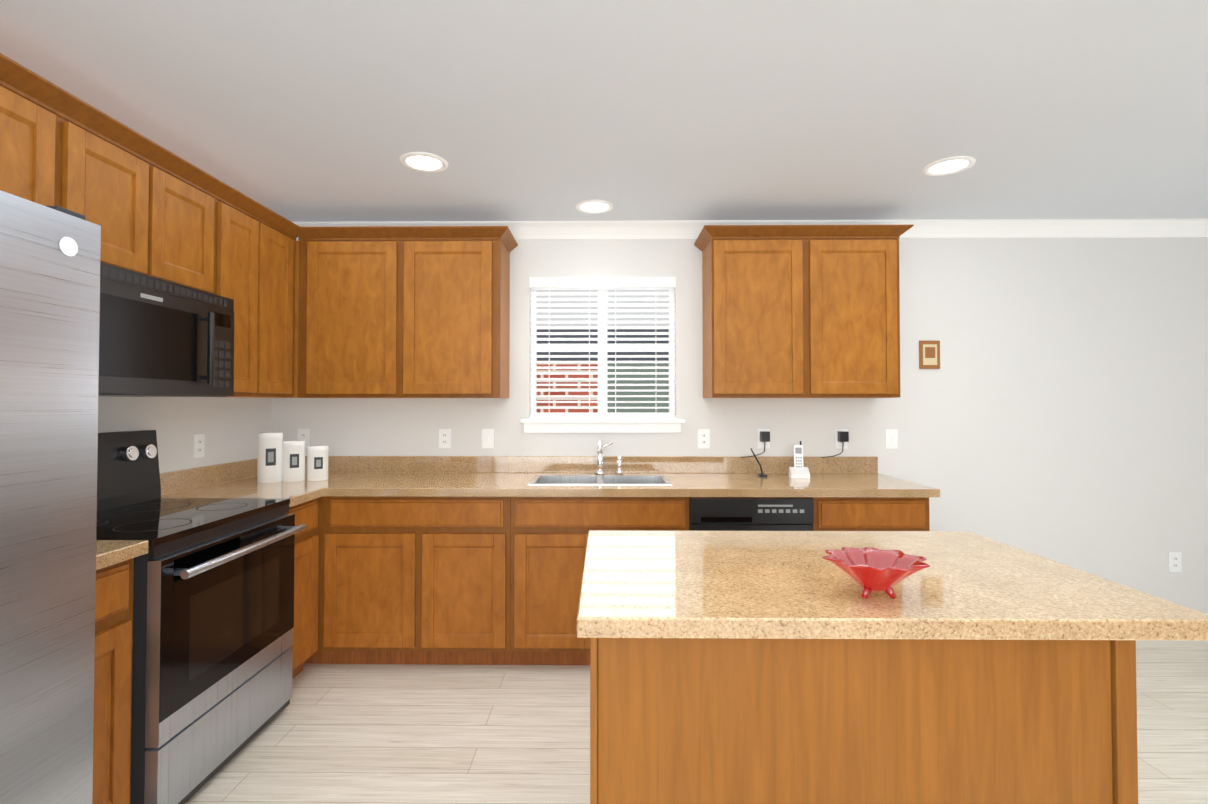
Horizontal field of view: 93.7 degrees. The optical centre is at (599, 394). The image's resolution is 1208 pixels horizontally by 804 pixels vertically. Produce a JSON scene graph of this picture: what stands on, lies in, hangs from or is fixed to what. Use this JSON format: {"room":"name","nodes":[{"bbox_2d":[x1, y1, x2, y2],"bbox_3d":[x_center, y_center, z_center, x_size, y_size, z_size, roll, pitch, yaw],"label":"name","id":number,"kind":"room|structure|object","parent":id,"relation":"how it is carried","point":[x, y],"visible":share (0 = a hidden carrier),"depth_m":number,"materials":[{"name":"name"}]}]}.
{"room":"kitchen","nodes":[
{"label":"kitchen","id":0,"kind":"room"},
{"bbox_2d":[98,396,271,472],"bbox_3d":[-2.106,0.123,0.223,0.150,2.420,6.450,0,-1,1],"label":"wall","id":1,"kind":"structure","parent":0,"point":[230,428],"depth_m":2.78,"materials":[{"name":"white paint"}]},
{"bbox_2d":[0,57,67,207],"bbox_3d":[-1.855,-0.688,1.420,0.323,0.502,0.688,0,-1,1],"label":"upper cabinet","id":2,"kind":"object","parent":1,"relation":"attached to","point":[33,113],"depth_m":1.69,"materials":[{"name":"brown wood"}]},
{"bbox_2d":[64,93,223,296],"bbox_3d":[-1.847,-0.677,2.100,0.323,0.502,0.798,0,-1,1],"label":"upper cabinet","id":3,"kind":"object","parent":1,"relation":"attached to","point":[158,216],"depth_m":2.09,"materials":[{"name":"brown wood"}]},
{"bbox_2d":[98,262,233,396],"bbox_3d":[-1.783,-0.209,2.115,0.450,0.428,0.746,0,-1,1],"label":"over-the-range microwave","id":4,"kind":"object","parent":3,"relation":"attached to","point":[158,337],"visible":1,"depth_m":2.08,"materials":[{"name":"black plastic"}]},
{"bbox_2d":[193,434,204,457],"bbox_3d":[-1.996,0.257,2.825,0.007,0.116,0.072,0,-1,1],"label":"electrical outlet plate","id":5,"kind":"object","parent":1,"relation":"attached to","point":[198,439],"depth_m":2.82,"materials":[{"name":"white plastic"}]},
{"bbox_2d":[224,185,299,397],"bbox_3d":[-1.839,-0.452,2.822,0.323,0.927,0.655,0,-1,1],"label":"upper cabinet","id":6,"kind":"object","parent":1,"relation":"attached to","point":[260,246],"depth_m":2.81,"materials":[{"name":"brown wood"}]},
{"bbox_2d":[0,0,1207,221],"bbox_3d":[1.270,-1.136,0.282,6.900,0.100,6.600,0,-1,1],"label":"ceiling","id":7,"kind":"structure","parent":0,"point":[506,110],"depth_m":2.04,"materials":[{"name":"white paint"}]},
{"bbox_2d":[400,152,447,172],"bbox_3d":[-0.789,-1.044,2.553,0.210,0.008,0.210,0,-1,1],"label":"recessed light","id":8,"kind":"object","parent":7,"relation":"in","point":[424,162],"visible":1,"depth_m":2.54,"materials":[{"name":"white plastic"}]},
{"bbox_2d":[576,200,613,213],"bbox_3d":[-0.026,-1.034,3.125,0.210,0.008,0.210,0,-1,1],"label":"recessed light","id":9,"kind":"object","parent":7,"relation":"in","point":[594,206],"visible":1,"depth_m":3.12,"materials":[{"name":"white plastic"}]},
{"bbox_2d":[922,156,975,175],"bbox_3d":[1.600,-1.043,2.594,0.210,0.008,0.210,0,-1,1],"label":"recessed light","id":10,"kind":"object","parent":7,"relation":"in","point":[948,166],"visible":1,"depth_m":2.58,"materials":[{"name":"white plastic"}]},
{"bbox_2d":[185,640,1207,803],"bbox_3d":[1.270,1.383,0.239,6.900,0.100,6.600,0,-1,1],"label":"floor","id":11,"kind":"structure","parent":0,"point":[410,734],"depth_m":2.26,"materials":[{"name":"beige wood"}]},
{"bbox_2d":[0,190,100,803],"bbox_3d":[-1.574,0.453,0.930,0.838,1.783,0.888,0,-1,1],"label":"refrigerator","id":12,"kind":"object","parent":11,"relation":"on","point":[49,310],"visible":1,"depth_m":1.25,"materials":[{"name":"grey metal"}]},
{"bbox_2d":[92,558,133,803],"bbox_3d":[-1.705,0.918,1.544,0.618,0.875,0.348,0,-1,1],"label":"base cabinet","id":13,"kind":"object","parent":11,"relation":"on","point":[112,725],"visible":0.38,"depth_m":1.63,"materials":[{"name":"brown wood"}]},
{"bbox_2d":[96,540,148,569],"bbox_3d":[-1.693,0.410,1.552,0.643,0.140,0.348,0,-1,1],"label":"countertop","id":14,"kind":"structure","parent":13,"relation":"on","point":[110,552],"depth_m":1.65,"materials":[{"name":"beige stone"}]},
{"bbox_2d":[96,430,305,803],"bbox_3d":[-1.632,0.757,2.097,0.732,1.215,0.746,0,-1,1],"label":"range","id":15,"kind":"object","parent":11,"relation":"on","point":[213,610],"visible":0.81,"depth_m":1.99,"materials":[{"name":"grey metal"}]},
{"bbox_2d":[287,496,330,679],"bbox_3d":[-1.654,0.936,2.653,0.694,0.876,0.363,0,-1,1],"label":"base cabinet","id":16,"kind":"object","parent":11,"relation":"on","point":[312,554],"depth_m":2.74,"materials":[{"name":"brown wood"}]},
{"bbox_2d":[331,496,530,664],"bbox_3d":[-0.919,0.944,3.072,0.960,0.876,0.694,0,-1,1],"label":"base cabinet","id":17,"kind":"object","parent":11,"relation":"on","point":[438,580],"depth_m":2.81,"materials":[{"name":"brown wood"}]},
{"bbox_2d":[511,504,688,664],"bbox_3d":[0.007,1.022,3.099,0.890,0.720,0.618,0,-1,1],"label":"base cabinet","id":18,"kind":"object","parent":11,"relation":"on","point":[549,541],"depth_m":2.80,"materials":[{"name":"brown wood"}]},
{"bbox_2d":[689,497,813,530],"bbox_3d":[0.756,0.950,3.073,0.606,0.862,0.600,0,-1,1],"label":"dishwasher","id":19,"kind":"object","parent":11,"relation":"on","point":[751,513],"visible":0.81,"depth_m":2.78,"materials":[{"name":"black metal"}]},
{"bbox_2d":[590,638,1137,803],"bbox_3d":[0.521,0.917,1.466,1.069,0.874,0.719,0,-1,1],"label":"base cabinet","id":20,"kind":"object","parent":11,"relation":"on","point":[792,721],"visible":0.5,"depth_m":1.12,"materials":[{"name":"brown wood"}]},
{"bbox_2d":[577,530,1207,640],"bbox_3d":[0.583,0.459,1.471,1.245,0.040,0.763,0,-1,1],"label":"countertop","id":21,"kind":"structure","parent":20,"relation":"on","point":[967,585],"depth_m":1.23,"materials":[{"name":"beige stone"}]},
{"bbox_2d":[822,547,929,598],"bbox_3d":[0.595,0.394,1.223,0.227,0.085,0.180,0,-1,1],"label":"glass bowl","id":22,"kind":"object","parent":21,"relation":"on","point":[869,570],"visible":1,"depth_m":1.21,"materials":[{"name":"red glass"}]},
{"bbox_2d":[810,497,929,530],"bbox_3d":[1.348,0.944,3.085,0.574,0.876,0.618,0,-1,1],"label":"base cabinet","id":23,"kind":"object","parent":11,"relation":"on","point":[830,513],"depth_m":2.78,"materials":[{"name":"brown wood"}]},
{"bbox_2d":[160,456,939,506],"bbox_3d":[-0.170,0.434,2.942,3.658,0.140,0.956,0,-1,1],"label":"countertop","id":24,"kind":"structure","parent":23,"relation":"on","point":[686,476],"depth_m":3.07,"materials":[{"name":"beige stone"}]},
{"bbox_2d":[257,432,282,482],"bbox_3d":[-1.750,0.333,3.009,0.118,0.263,0.122,0,-1,1],"label":"canister","id":25,"kind":"object","parent":24,"relation":"on","point":[269,458],"visible":0.98,"depth_m":2.96,"materials":[{"name":"white ceramic"}]},
{"bbox_2d":[282,440,305,481],"bbox_3d":[-1.645,0.357,3.047,0.110,0.216,0.114,0,-1,1],"label":"canister","id":26,"kind":"object","parent":24,"relation":"on","point":[293,460],"visible":1,"depth_m":3.00,"materials":[{"name":"white ceramic"}]},
{"bbox_2d":[307,445,328,480],"bbox_3d":[-1.534,0.373,3.086,0.106,0.186,0.110,0,-1,1],"label":"canister","id":27,"kind":"object","parent":24,"relation":"on","point":[317,461],"visible":1,"depth_m":3.04,"materials":[{"name":"white ceramic"}]},
{"bbox_2d":[528,475,671,484],"bbox_3d":[0.006,0.549,3.078,0.738,0.174,0.364,0,-1,1],"label":"sink","id":28,"kind":"object","parent":24,"relation":"in","point":[599,480],"visible":0.27,"depth_m":3.24,"materials":[{"name":"grey metal"}]},
{"bbox_2d":[595,440,622,474],"bbox_3d":[0.056,0.365,3.271,0.167,0.207,0.209,0,-1,1],"label":"chrome faucet","id":29,"kind":"object","parent":24,"relation":"on","point":[599,469],"visible":1,"depth_m":3.33,"materials":[{"name":"silver metal"}]},
{"bbox_2d":[750,448,766,476],"bbox_3d":[0.908,0.387,3.240,0.089,0.162,0.060,0,-1,1],"label":"gadget","id":30,"kind":"object","parent":24,"relation":"on","point":[762,475],"visible":1,"depth_m":3.24,"materials":[{"name":"black plastic"}]},
{"bbox_2d":[741,431,848,457],"bbox_3d":[1.148,0.295,3.333,0.661,0.148,0.132,0,-1,1],"label":"cord","id":31,"kind":"object","parent":24,"relation":"on","point":[843,436],"visible":1,"depth_m":3.36,"materials":[{"name":"black plastic"}]},
{"bbox_2d":[789,441,809,478],"bbox_3d":[1.132,0.367,3.206,0.100,0.201,0.125,0,-1,13],"label":"cordless phone","id":32,"kind":"object","parent":24,"relation":"on","point":[799,470],"visible":1,"depth_m":3.21,"materials":[{"name":"white plastic"}]},
{"bbox_2d":[271,237,1207,612],"bbox_3d":[1.305,0.178,3.485,6.900,2.420,0.150,0,-1,1],"label":"wall","id":33,"kind":"structure","parent":0,"point":[1055,407],"depth_m":3.40,"materials":[{"name":"white paint"}]},
{"bbox_2d":[297,429,309,447],"bbox_3d":[-1.795,0.267,3.436,0.072,0.116,0.008,0,-1,1],"label":"electrical outlet plate","id":34,"kind":"object","parent":33,"relation":"attached to","point":[303,434],"depth_m":3.44,"materials":[{"name":"white plastic"}]},
{"bbox_2d":[296,226,511,397],"bbox_3d":[-1.110,-0.444,3.283,1.126,0.927,0.323,0,-1,1],"label":"upper cabinet","id":35,"kind":"object","parent":33,"relation":"attached to","point":[378,312],"depth_m":3.13,"materials":[{"name":"brown wood"}]},
{"bbox_2d":[439,429,450,447],"bbox_3d":[-0.935,0.267,3.427,0.072,0.116,0.008,0,-1,1],"label":"electrical outlet plate","id":36,"kind":"object","parent":33,"relation":"attached to","point":[444,434],"depth_m":3.43,"materials":[{"name":"white plastic"}]},
{"bbox_2d":[482,429,493,447],"bbox_3d":[-0.675,0.267,3.422,0.072,0.116,0.012,0,-1,1],"label":"light switch","id":37,"kind":"object","parent":33,"relation":"attached to","point":[487,434],"depth_m":3.42,"materials":[{"name":"white plastic"}]},
{"bbox_2d":[520,417,684,432],"bbox_3d":[0.020,0.184,3.443,0.990,0.097,0.108,0,-1,1],"label":"window sill","id":38,"kind":"structure","parent":33,"relation":"attached to","point":[602,424],"depth_m":3.41,"materials":[{"name":"white"}]},
{"bbox_2d":[531,289,674,414],"bbox_3d":[0.021,-0.281,3.537,0.890,0.860,0.060,0,-1,1],"label":"window","id":39,"kind":"structure","parent":33,"relation":"in","point":[602,364],"depth_m":3.51,"materials":[{"name":"white plastic"}]},
{"bbox_2d":[529,277,675,416],"bbox_3d":[0.020,-0.288,3.460,0.886,0.846,0.080,0,-1,1],"label":"window blinds","id":40,"kind":"object","parent":39,"relation":"attached to","point":[602,283],"visible":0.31,"depth_m":3.46,"materials":[{"name":"white plastic"}]},
{"bbox_2d":[698,429,709,447],"bbox_3d":[0.629,0.267,3.410,0.072,0.116,0.008,0,-1,1],"label":"electrical outlet plate","id":41,"kind":"object","parent":33,"relation":"attached to","point":[703,434],"depth_m":3.41,"materials":[{"name":"white plastic"}]},
{"bbox_2d":[293,218,1207,239],"bbox_3d":[1.304,-0.989,3.392,6.600,0.090,0.075,0,-1,1],"label":"crown molding","id":42,"kind":"structure","parent":33,"relation":"attached to","point":[936,228],"depth_m":3.34,"materials":[{"name":"white"}]},
{"bbox_2d":[758,429,769,447],"bbox_3d":[0.989,0.267,3.406,0.072,0.116,0.008,0,-1,1],"label":"electrical outlet plate","id":43,"kind":"object","parent":33,"relation":"attached to","point":[760,444],"depth_m":3.40,"materials":[{"name":"white plastic"}]},
{"bbox_2d":[694,225,913,397],"bbox_3d":[1.137,-0.448,3.240,1.130,0.936,0.359,0,-1,1],"label":"upper cabinet","id":44,"kind":"object","parent":33,"relation":"attached to","point":[801,311],"visible":1,"depth_m":3.10,"materials":[{"name":"brown wood"}]},
{"bbox_2d":[835,429,847,448],"bbox_3d":[1.454,0.267,3.401,0.072,0.116,0.008,0,-1,1],"label":"electrical outlet plate","id":45,"kind":"object","parent":33,"relation":"attached to","point":[838,445],"depth_m":3.40,"materials":[{"name":"white plastic"}]},
{"bbox_2d":[885,429,897,448],"bbox_3d":[1.754,0.266,3.395,0.072,0.116,0.012,0,-1,1],"label":"light switch","id":46,"kind":"object","parent":33,"relation":"attached to","point":[891,435],"depth_m":3.40,"materials":[{"name":"white plastic"}]},
{"bbox_2d":[919,341,939,368],"bbox_3d":[1.984,-0.238,3.401,0.120,0.170,0.012,0,-1,1],"label":"plaque","id":47,"kind":"object","parent":33,"relation":"attached to","point":[929,354],"visible":1,"depth_m":3.40,"materials":[{"name":"brown wood"}]},
{"bbox_2d":[1168,552,1181,571],"bbox_3d":[3.424,0.996,3.366,0.072,0.116,0.008,0,-1,1],"label":"electrical outlet plate","id":48,"kind":"object","parent":33,"relation":"attached to","point":[1174,558],"depth_m":3.37,"materials":[{"name":"white plastic"}]},
{"label":"outside","id":49,"kind":"structure","parent":0,"visible":0},
{"bbox_2d":[537,290,668,412],"bbox_3d":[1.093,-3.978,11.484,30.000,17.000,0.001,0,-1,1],"label":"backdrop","id":50,"kind":"structure","parent":49,"point":[608,370],"depth_m":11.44,"materials":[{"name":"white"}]}
]}

